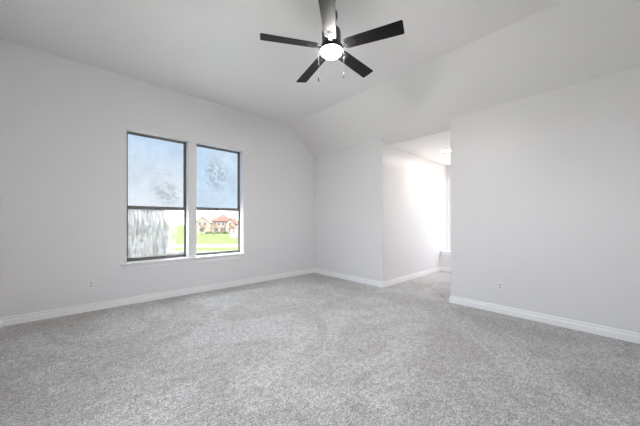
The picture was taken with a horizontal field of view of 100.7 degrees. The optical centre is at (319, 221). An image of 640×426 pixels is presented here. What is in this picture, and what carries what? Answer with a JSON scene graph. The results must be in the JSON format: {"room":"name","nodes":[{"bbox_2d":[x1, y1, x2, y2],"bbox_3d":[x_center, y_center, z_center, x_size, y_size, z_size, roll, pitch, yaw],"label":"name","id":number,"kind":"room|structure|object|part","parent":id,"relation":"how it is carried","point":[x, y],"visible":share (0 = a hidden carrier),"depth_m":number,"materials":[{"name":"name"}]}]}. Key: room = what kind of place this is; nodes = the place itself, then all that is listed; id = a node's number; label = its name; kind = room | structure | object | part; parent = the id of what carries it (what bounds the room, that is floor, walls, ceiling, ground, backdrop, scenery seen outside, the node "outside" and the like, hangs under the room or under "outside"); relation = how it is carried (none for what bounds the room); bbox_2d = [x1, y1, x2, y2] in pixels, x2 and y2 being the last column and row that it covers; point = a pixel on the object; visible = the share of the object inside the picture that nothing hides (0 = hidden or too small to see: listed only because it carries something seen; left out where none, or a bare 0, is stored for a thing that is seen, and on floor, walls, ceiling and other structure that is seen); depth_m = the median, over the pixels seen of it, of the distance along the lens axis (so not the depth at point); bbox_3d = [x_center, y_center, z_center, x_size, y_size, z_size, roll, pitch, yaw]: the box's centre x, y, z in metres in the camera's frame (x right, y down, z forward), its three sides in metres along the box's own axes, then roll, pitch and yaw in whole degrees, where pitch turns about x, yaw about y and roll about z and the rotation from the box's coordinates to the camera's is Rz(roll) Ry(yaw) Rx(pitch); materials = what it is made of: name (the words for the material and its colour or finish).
{"room":"empty bedroom","nodes":[
{"label":"empty bedroom","id":0,"kind":"room"},
{"bbox_2d":[0,39,313,317],"bbox_3d":[-2.036,-0.496,4.871,5.158,3.492,0.200,0,0,-42],"label":"wall","id":1,"kind":"structure","parent":0,"point":[65,123],"depth_m":3.76,"materials":[{"name":"white paint"}]},
{"bbox_2d":[88,280,93,288],"bbox_3d":[-3.182,0.882,3.686,0.072,0.116,0.008,0,0,-42],"label":"wall outlet","id":2,"kind":"object","parent":1,"relation":"attached to","point":[91,282],"visible":1,"depth_m":3.69,"materials":[{"name":"white plastic"}]},
{"bbox_2d":[127,131,185,261],"bbox_3d":[-2.675,-0.380,4.368,0.860,2.006,0.062,0,0,-42],"label":"window","id":3,"kind":"structure","parent":1,"relation":"in","point":[156,166],"depth_m":4.33,"materials":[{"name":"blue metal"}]},
{"bbox_3d":[-2.673,0.179,4.366,0.824,0.839,0.020,0,0,-42],"label":"sash","id":4,"kind":"part","parent":3,"relation":"part of","materials":[{"name":"clear glass"}]},
{"bbox_3d":[-2.673,0.197,4.366,0.796,0.761,0.004,0,0,-42],"label":"glass pane","id":5,"kind":"part","parent":3,"relation":"part of","materials":[{"name":"clear glass"}]},
{"bbox_3d":[-2.687,-0.777,4.381,0.824,1.175,0.018,0,0,-42],"label":"sash","id":6,"kind":"part","parent":3,"relation":"part of","materials":[{"name":"clear glass"}]},
{"bbox_3d":[-2.687,-0.786,4.381,0.796,1.133,0.004,0,0,-42],"label":"glass pane","id":7,"kind":"part","parent":3,"relation":"part of","materials":[{"name":"clear glass"}]},
{"bbox_2d":[1,268,313,326],"bbox_3d":[-1.963,1.196,4.790,4.918,0.107,0.017,0,0,-42],"label":"baseboard","id":8,"kind":"structure","parent":1,"relation":"attached to","point":[47,314],"depth_m":3.99,"materials":[{"name":"white paint"}]},
{"bbox_2d":[124,255,241,269],"bbox_3d":[-2.215,0.686,4.560,1.872,0.078,0.018,0,0,-42],"label":"trim","id":9,"kind":"structure","parent":1,"relation":"attached to","point":[156,264],"depth_m":4.42,"materials":[{"name":"white paint"}]},
{"bbox_2d":[121,252,244,264],"bbox_3d":[-2.249,0.636,4.598,1.936,0.026,0.205,0,0,-42],"label":"window sill","id":10,"kind":"structure","parent":1,"relation":"attached to","point":[236,253],"depth_m":4.42,"materials":[{"name":"white paint"}]},
{"bbox_2d":[196,144,239,255],"bbox_3d":[-1.940,-0.380,5.038,0.871,2.006,0.062,0,0,-42],"label":"window","id":11,"kind":"structure","parent":1,"relation":"in","point":[217,169],"depth_m":5.05,"materials":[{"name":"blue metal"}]},
{"bbox_3d":[-1.952,-0.783,5.051,0.835,1.163,0.018,0,0,-42],"label":"sash","id":12,"kind":"part","parent":11,"relation":"part of","materials":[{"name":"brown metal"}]},
{"bbox_3d":[-1.952,-0.792,5.051,0.807,1.121,0.004,0,0,-42],"label":"glass pane","id":13,"kind":"part","parent":11,"relation":"part of","materials":[{"name":"clear glass"}]},
{"bbox_3d":[-1.938,0.173,5.036,0.835,0.851,0.020,0,0,-42],"label":"sash","id":14,"kind":"part","parent":11,"relation":"part of","materials":[{"name":"clear glass"}]},
{"bbox_2d":[0,0,563,124],"bbox_3d":[-0.276,-2.212,2.320,4.323,0.100,5.941,0,0,-42],"label":"ceiling","id":15,"kind":"structure","parent":0,"point":[214,51],"depth_m":3.11,"materials":[{"name":"white paint"}]},
{"bbox_2d":[260,0,403,82],"bbox_3d":[0.121,-1.744,2.550,1.260,0.837,1.282,0,0,-42],"label":"ceiling fan","id":16,"kind":"object","parent":15,"relation":"hanging from","point":[331,47],"visible":1,"depth_m":2.42,"materials":[{"name":"black wood"}]},
{"bbox_3d":[-0.282,-1.653,2.436,0.525,0.006,0.136,1,13,-12],"label":"fan blade","id":17,"kind":"part","parent":16,"relation":"part of","materials":[{"name":"black wood"}]},
{"bbox_3d":[-0.091,-1.629,2.862,0.136,0.006,0.525,-15,5,-30],"label":"fan blade","id":18,"kind":"part","parent":16,"relation":"part of","materials":[{"name":"black wood"}]},
{"bbox_3d":[0.065,-1.647,2.123,0.136,0.006,0.525,13,1,6],"label":"fan blade","id":19,"kind":"part","parent":16,"relation":"part of","materials":[{"name":"black"}]},
{"bbox_3d":[0.107,-1.593,2.518,0.199,0.048,0.199,0,0,-42],"label":"lamp glass","id":20,"kind":"part","parent":16,"relation":"part of","materials":[{"name":"white glass"}]},
{"bbox_3d":[0.374,-1.657,2.813,0.136,0.006,0.525,-17,-10,41],"label":"fan blade","id":21,"kind":"part","parent":16,"relation":"part of","materials":[{"name":"black wood"}]},
{"bbox_3d":[0.470,-1.647,2.356,0.525,0.006,0.136,0,-13,24],"label":"fan blade","id":22,"kind":"part","parent":16,"relation":"part of","materials":[{"name":"black wood"}]},
{"bbox_2d":[0,271,639,425],"bbox_3d":[1.067,1.310,3.626,8.027,0.120,6.021,0,0,-42],"label":"floor","id":23,"kind":"structure","parent":0,"point":[311,349],"depth_m":2.36,"materials":[{"name":"grey carpet"}]},
{"bbox_2d":[440,250,449,271],"bbox_3d":[3.589,0.998,6.364,0.411,0.505,1.241,0,0,-42],"label":"window seat","id":24,"kind":"object","parent":23,"relation":"on","point":[444,254],"visible":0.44,"depth_m":6.61,"materials":[{"name":"white paint"}]},
{"bbox_3d":[3.602,1.012,6.375,0.376,0.475,1.241,0,0,-42],"label":"seat","id":25,"kind":"part","parent":24,"relation":"part of","materials":[{"name":"white paint"}]},
{"bbox_3d":[3.457,1.196,6.243,0.017,0.107,1.241,0,0,-42],"label":"baseboard","id":26,"kind":"part","parent":24,"relation":"part of","materials":[{"name":"white paint"}]},
{"bbox_2d":[386,145,446,280],"bbox_3d":[2.307,-0.102,6.116,2.939,2.703,0.120,0,0,-42],"label":"wall","id":27,"kind":"structure","parent":0,"point":[416,186],"depth_m":5.82,"materials":[{"name":"white paint"}]},
{"bbox_2d":[382,266,440,287],"bbox_3d":[2.108,1.196,5.842,2.550,0.107,0.017,0,0,-42],"label":"baseboard","id":28,"kind":"structure","parent":27,"relation":"attached to","point":[433,270],"depth_m":5.64,"materials":[{"name":"white paint"}]},
{"bbox_2d":[447,165,449,249],"bbox_3d":[3.796,-0.102,6.553,0.150,2.703,1.241,0,0,-42],"label":"window","id":29,"kind":"structure","parent":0,"point":[448,166],"depth_m":6.92,"materials":[{"name":"white paint"}]},
{"bbox_2d":[290,0,639,165],"bbox_3d":[2.716,-1.857,5.048,3.774,0.809,5.941,0,0,-42],"label":"ceiling","id":30,"kind":"structure","parent":0,"point":[566,43],"depth_m":3.41,"materials":[{"name":"white paint"}]},
{"bbox_2d":[314,66,639,332],"bbox_3d":[1.894,-0.165,4.299,0.120,2.829,5.941,0,0,-42],"label":"wall","id":31,"kind":"structure","parent":0,"point":[545,187],"depth_m":3.34,"materials":[{"name":"white paint"}]},
{"bbox_2d":[314,268,381,287],"bbox_3d":[0.510,1.196,5.715,0.017,0.107,1.983,0,0,-42],"label":"baseboard","id":32,"kind":"structure","parent":31,"relation":"attached to","point":[319,271],"depth_m":5.58,"materials":[{"name":"white paint"}]},
{"bbox_2d":[497,281,502,290],"bbox_3d":[2.446,0.883,3.599,0.008,0.116,0.072,0,0,-42],"label":"wall outlet","id":33,"kind":"object","parent":31,"relation":"attached to","point":[499,284],"visible":1,"depth_m":3.60,"materials":[{"name":"white plastic"}]},
{"bbox_2d":[449,295,639,343],"bbox_3d":[2.878,1.196,3.118,0.017,0.107,2.631,0,0,-42],"label":"baseboard","id":34,"kind":"structure","parent":31,"relation":"attached to","point":[615,333],"depth_m":3.18,"materials":[{"name":"white paint"}]},
{"label":"outside","id":35,"kind":"structure","parent":0,"visible":0},
{"bbox_2d":[169,225,237,252],"bbox_3d":[-13.581,5.150,89.110,600.000,0.300,650.000,0,0,-42],"label":"lawn","id":36,"kind":"structure","parent":35,"point":[177,234],"depth_m":68.36,"materials":[{"name":"green plant"}]},
{"bbox_2d":[210,224,221,235],"bbox_3d":[-34.742,2.899,88.089,3.994,4.211,3.846,0,0,-42],"label":"bare tree","id":37,"kind":"object","parent":36,"relation":"on","point":[215,226],"visible":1,"depth_m":87.91,"materials":[{"name":"grey plant"}]},
{"bbox_2d":[196,213,237,232],"bbox_3d":[-43.685,0.750,115.050,17.100,8.500,10.700,0,0,0],"label":"house","id":38,"kind":"structure","parent":36,"relation":"on","point":[223,221],"depth_m":111.67,"materials":[{"name":"beige stone"}]},
{"bbox_2d":[230,229,236,237],"bbox_3d":[-25.736,3.750,79.000,2.000,2.500,0.600,0,0,0],"label":"stone pillar","id":39,"kind":"structure","parent":36,"relation":"on","point":[232,235],"depth_m":78.70,"materials":[{"name":"white stone"}]},
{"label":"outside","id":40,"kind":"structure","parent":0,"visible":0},
{"bbox_2d":[169,251,216,251],"bbox_3d":[-30.692,4.985,43.500,64.701,0.030,1.000,0,0,0],"label":"sidewalk","id":41,"kind":"structure","parent":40,"point":[169,251],"depth_m":43.36,"materials":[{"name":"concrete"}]},
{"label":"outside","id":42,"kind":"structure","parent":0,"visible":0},
{"bbox_2d":[172,244,237,246],"bbox_3d":[-38.197,4.990,55.286,61.939,0.020,61.108,0,0,-42],"label":"street","id":43,"kind":"structure","parent":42,"point":[173,245],"depth_m":54.13,"materials":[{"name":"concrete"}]}
]}

